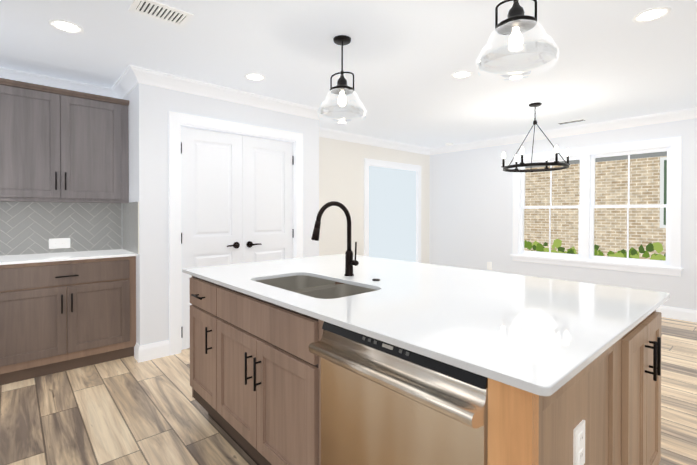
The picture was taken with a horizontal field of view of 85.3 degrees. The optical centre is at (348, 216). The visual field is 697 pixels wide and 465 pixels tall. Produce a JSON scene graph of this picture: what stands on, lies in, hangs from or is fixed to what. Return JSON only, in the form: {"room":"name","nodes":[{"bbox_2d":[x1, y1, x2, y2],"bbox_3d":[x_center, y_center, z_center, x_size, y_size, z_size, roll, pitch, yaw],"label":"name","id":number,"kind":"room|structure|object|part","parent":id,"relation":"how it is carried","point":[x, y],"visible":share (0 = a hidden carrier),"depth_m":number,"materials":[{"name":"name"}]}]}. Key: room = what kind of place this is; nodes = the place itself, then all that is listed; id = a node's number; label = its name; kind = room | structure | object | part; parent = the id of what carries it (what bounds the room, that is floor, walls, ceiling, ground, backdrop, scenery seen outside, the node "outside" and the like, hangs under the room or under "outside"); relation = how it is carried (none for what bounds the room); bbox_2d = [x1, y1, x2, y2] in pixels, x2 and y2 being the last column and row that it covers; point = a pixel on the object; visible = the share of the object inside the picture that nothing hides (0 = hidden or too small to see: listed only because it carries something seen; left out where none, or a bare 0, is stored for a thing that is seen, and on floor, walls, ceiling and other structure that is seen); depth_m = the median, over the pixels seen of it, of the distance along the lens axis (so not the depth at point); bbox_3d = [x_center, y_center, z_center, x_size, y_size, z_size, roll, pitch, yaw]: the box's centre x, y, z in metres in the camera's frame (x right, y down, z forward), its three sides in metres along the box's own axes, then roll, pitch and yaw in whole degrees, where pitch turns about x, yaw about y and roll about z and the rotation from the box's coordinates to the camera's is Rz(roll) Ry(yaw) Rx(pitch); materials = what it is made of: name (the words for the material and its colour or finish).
{"room":"kitchen","nodes":[
{"label":"kitchen","id":0,"kind":"room"},
{"bbox_2d":[0,67,107,96],"bbox_3d":[-2.633,-1.180,3.391,1.027,0.105,0.088,0,1,-42],"label":"crown molding","id":1,"kind":"structure","parent":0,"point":[6,73],"depth_m":3.37,"materials":[{"name":"white paint"}]},
{"bbox_2d":[124,83,318,345],"bbox_3d":[-1.313,-0.005,4.122,1.904,2.467,0.765,0,1,-42],"label":"wall","id":2,"kind":"structure","parent":0,"point":[150,107],"depth_m":3.33,"materials":[{"name":"white paint"}]},
{"bbox_2d":[0,202,138,255],"bbox_3d":[-2.362,0.100,3.099,1.020,0.445,0.631,0,1,-42],"label":"backsplash","id":3,"kind":"structure","parent":2,"relation":"attached to","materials":[{"name":"grey tile"}]},
{"bbox_2d":[108,72,135,98],"bbox_3d":[-2.028,-1.180,3.419,0.088,0.105,0.630,0,1,-42],"label":"crown molding","id":4,"kind":"structure","parent":2,"relation":"attached to","point":[118,90],"depth_m":3.52,"materials":[{"name":"white paint"}]},
{"bbox_2d":[181,127,242,349],"bbox_3d":[-1.295,0.203,3.639,0.608,2.036,0.097,0,1,-42],"label":"pantry door","id":5,"kind":"structure","parent":2,"relation":"in","point":[211,203],"depth_m":3.62,"materials":[{"name":"white paint"}]},
{"bbox_2d":[124,65,328,119],"bbox_3d":[-1.029,-1.183,3.795,2.080,0.105,0.088,0,1,-42],"label":"crown molding","id":6,"kind":"structure","parent":2,"relation":"attached to","point":[131,77],"depth_m":3.57,"materials":[{"name":"white paint"}]},
{"bbox_2d":[169,111,302,354],"bbox_3d":[-1.095,0.151,3.873,1.426,2.160,0.140,0,1,-42],"label":"door frame","id":7,"kind":"structure","parent":2,"relation":"attached to","point":[177,121],"depth_m":3.41,"materials":[{"name":"white paint"}]},
{"bbox_2d":[242,136,293,262],"bbox_3d":[-0.839,0.200,4.045,0.608,2.036,0.097,0,1,-42],"label":"pantry door","id":8,"kind":"structure","parent":2,"relation":"in","point":[267,182],"depth_m":4.04,"materials":[{"name":"white paint"}]},
{"bbox_2d":[0,317,696,464],"bbox_3d":[-0.355,1.275,2.103,9.880,0.060,10.270,0,1,-42],"label":"floor","id":9,"kind":"structure","parent":0,"point":[130,410],"depth_m":2.35,"materials":[{"name":"brown wood"}]},
{"bbox_2d":[0,78,138,384],"bbox_3d":[-2.362,0.095,3.099,1.020,2.284,0.631,0,1,-42],"label":"kitchen cabinets","id":10,"kind":"object","parent":9,"relation":"on","point":[69,231],"visible":1,"depth_m":3.10,"materials":[{"name":"brown wood"}]},
{"bbox_2d":[0,249,136,264],"bbox_3d":[-2.383,0.333,3.124,1.019,0.020,0.569,0,1,-42],"label":"countertop","id":11,"kind":"structure","parent":10,"relation":"on","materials":[{"name":"white stone"}]},
{"bbox_2d":[182,269,669,464],"bbox_3d":[0.172,0.799,1.966,1.341,0.894,2.131,0,1,-42],"label":"kitchen island","id":12,"kind":"object","parent":9,"relation":"on","point":[348,357],"depth_m":1.25,"materials":[{"name":"brown wood"}]},
{"bbox_2d":[309,321,487,464],"bbox_3d":[0.312,0.809,1.292,0.653,0.883,0.619,0,1,-42],"label":"dishwasher","id":13,"kind":"object","parent":12,"relation":"in","point":[383,402],"depth_m":1.08,"materials":[{"name":"metal"}]},
{"bbox_2d":[186,254,669,392],"bbox_3d":[0.180,0.342,2.001,1.347,0.020,2.157,0,1,-42],"label":"island countertop","id":14,"kind":"structure","parent":12,"relation":"on","point":[535,331],"depth_m":1.36,"materials":[{"name":"white stone"}]},
{"bbox_2d":[250,273,377,300],"bbox_3d":[-0.183,0.452,1.881,0.430,0.222,0.740,0,1,-42],"label":"sink","id":15,"kind":"object","parent":14,"relation":"in","point":[310,284],"depth_m":2.04,"materials":[{"name":"grey metal"}]},
{"bbox_2d":[311,201,357,276],"bbox_3d":[-0.070,0.126,2.017,0.282,0.412,0.089,0,1,-42],"label":"faucet","id":16,"kind":"object","parent":14,"relation":"on","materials":[{"name":"black metal"}]},
{"bbox_2d":[0,0,696,147],"bbox_3d":[-0.355,-1.272,2.083,9.880,0.100,10.270,0,1,-42],"label":"ceiling","id":17,"kind":"structure","parent":0,"point":[403,60],"depth_m":2.89,"materials":[{"name":"white paint"}]},
{"bbox_2d":[48,19,83,33],"bbox_3d":[-1.821,-1.221,2.444,0.184,0.006,0.184,0,1,-42],"label":"recessed light","id":18,"kind":"object","parent":17,"relation":"in","point":[66,26],"visible":1,"depth_m":2.44,"materials":[{"name":"white plastic"}]},
{"bbox_2d":[128,0,193,27],"bbox_3d":[-1.120,-1.220,2.266,0.310,0.008,0.200,0,1,-42],"label":"ceiling vent","id":19,"kind":"object","parent":17,"relation":"in","point":[164,13],"visible":1,"depth_m":2.26,"materials":[{"name":"white metal"}]},
{"bbox_2d":[244,73,265,80],"bbox_3d":[-0.827,-1.228,3.350,0.184,0.006,0.184,0,1,-42],"label":"recessed light","id":20,"kind":"object","parent":17,"relation":"in","point":[254,77],"visible":1,"depth_m":3.35,"materials":[{"name":"white plastic"}]},
{"bbox_2d":[317,35,366,123],"bbox_3d":[-0.044,-0.954,2.624,0.348,0.544,0.348,0,1,-42],"label":"pendant light","id":21,"kind":"object","parent":17,"relation":"hanging from","point":[342,88],"visible":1,"depth_m":2.60,"materials":[{"name":"clear glass"}]},
{"bbox_3d":[-0.044,-0.776,2.625,0.348,0.190,0.348,0,1,-42],"label":"lamp shade","id":22,"kind":"part","parent":21,"relation":"part of","materials":[{"name":"clear glass"}]},
{"bbox_3d":[-0.044,-0.811,2.625,0.060,0.100,0.060,0,1,-42],"label":"bulb","id":23,"kind":"part","parent":21,"relation":"part of","materials":[{"name":"white glass"}]},
{"bbox_2d":[451,71,472,78],"bbox_3d":[0.986,-1.228,3.293,0.184,0.006,0.184,0,1,-42],"label":"recessed light","id":24,"kind":"object","parent":17,"relation":"in","point":[461,74],"visible":0.96,"depth_m":3.28,"materials":[{"name":"white plastic"}]},
{"bbox_2d":[475,0,558,80],"bbox_3d":[0.761,-0.947,1.720,0.348,0.544,0.348,0,1,-42],"label":"pendant light","id":25,"kind":"object","parent":17,"relation":"hanging from","point":[516,24],"visible":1,"depth_m":1.70,"materials":[{"name":"clear glass"}]},
{"bbox_3d":[0.761,-0.804,1.722,0.060,0.100,0.060,0,1,-42],"label":"bulb","id":26,"kind":"part","parent":25,"relation":"part of","materials":[{"name":"white glass"}]},
{"bbox_2d":[501,102,569,171],"bbox_3d":[2.062,-0.879,4.184,0.696,0.717,0.656,0,1,-42],"label":"chandelier","id":27,"kind":"object","parent":17,"relation":"hanging from","point":[556,162],"visible":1,"depth_m":4.14,"materials":[{"name":"black metal"}]},
{"bbox_2d":[556,118,586,124],"bbox_3d":[2.934,-1.240,4.976,0.120,0.008,0.340,0,1,-42],"label":"ceiling vent","id":28,"kind":"object","parent":17,"relation":"in","point":[572,121],"visible":0.98,"depth_m":4.95,"materials":[{"name":"white metal"}]},
{"bbox_2d":[633,7,670,22],"bbox_3d":[1.841,-1.220,2.299,0.184,0.006,0.184,0,1,-42],"label":"recessed light","id":29,"kind":"object","parent":17,"relation":"in","point":[652,14],"visible":1,"depth_m":2.29,"materials":[{"name":"white plastic"}]},
{"bbox_2d":[319,136,429,263],"bbox_3d":[-0.365,-0.016,5.579,5.258,2.467,0.150,0,1,-42],"label":"wall","id":30,"kind":"structure","parent":0,"point":[341,171],"depth_m":5.81,"materials":[{"name":"white paint"}]},
{"bbox_2d":[319,127,431,154],"bbox_3d":[0.329,-1.200,6.030,3.099,0.105,0.088,0,1,-42],"label":"crown molding","id":31,"kind":"structure","parent":30,"relation":"attached to","point":[323,132],"depth_m":6.06,"materials":[{"name":"white paint"}]},
{"bbox_2d":[369,166,415,261],"bbox_3d":[0.729,0.196,6.568,1.236,2.028,0.132,0,1,-42],"label":"doorway","id":32,"kind":"object","parent":30,"relation":"attached to","point":[392,213],"depth_m":6.50,"materials":[{"name":"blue paint"}]},
{"bbox_2d":[364,159,420,262],"bbox_3d":[0.742,0.145,6.554,1.440,2.130,0.170,0,1,-42],"label":"door frame","id":33,"kind":"structure","parent":30,"relation":"attached to","point":[367,162],"depth_m":6.43,"materials":[{"name":"white paint"}]},
{"bbox_2d":[429,118,696,310],"bbox_3d":[4.043,-0.007,4.471,0.150,2.467,7.670,0,1,-42],"label":"wall","id":34,"kind":"structure","parent":0,"point":[471,212],"depth_m":6.06,"materials":[{"name":"white paint"}]},
{"bbox_2d":[487,262,491,269],"bbox_3d":[2.337,0.822,6.272,0.008,0.118,0.075,0,1,-42],"label":"electrical outlet","id":35,"kind":"object","parent":34,"relation":"attached to","point":[489,265],"visible":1,"depth_m":6.26,"materials":[{"name":"white plastic"}]},
{"bbox_2d":[432,107,696,154],"bbox_3d":[4.004,-1.187,4.327,0.088,0.105,7.520,0,1,-42],"label":"crown molding","id":36,"kind":"structure","parent":34,"relation":"attached to","point":[690,113],"depth_m":5.21,"materials":[{"name":"white paint"}]},
{"bbox_2d":[511,136,682,275],"bbox_3d":[3.288,-0.120,5.241,0.150,1.650,2.045,0,1,-42],"label":"window","id":37,"kind":"structure","parent":34,"relation":"in","point":[586,206],"depth_m":5.15,"materials":[{"name":"white paint"}]},
{"bbox_2d":[656,306,696,321],"bbox_3d":[4.031,1.160,4.369,0.015,0.134,7.520,0,1,-42],"label":"baseboard","id":38,"kind":"structure","parent":34,"relation":"attached to","point":[668,312],"depth_m":4.49,"materials":[{"name":"white paint"}]},
{"label":"outside","id":39,"kind":"structure","parent":0,"visible":0},
{"bbox_3d":[3.701,1.554,7.346,3.150,0.100,18.000,0,1,-42],"label":"ground","id":40,"kind":"structure","parent":39,"visible":0},
{"bbox_2d":[524,239,665,260],"bbox_3d":[4.429,0.964,7.990,1.200,1.070,18.000,0,1,-42],"label":"bush","id":41,"kind":"object","parent":40,"relation":"on","point":[622,253],"visible":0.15,"depth_m":7.16,"materials":[{"name":"green plant"}]},
{"bbox_2d":[524,151,666,258],"bbox_3d":[4.728,-1.303,8.239,0.800,7.000,18.000,0,1,-42],"label":"brick","id":42,"kind":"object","parent":40,"relation":"on","point":[648,181],"visible":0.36,"depth_m":7.82,"materials":[{"name":"beige brick"}]}
]}

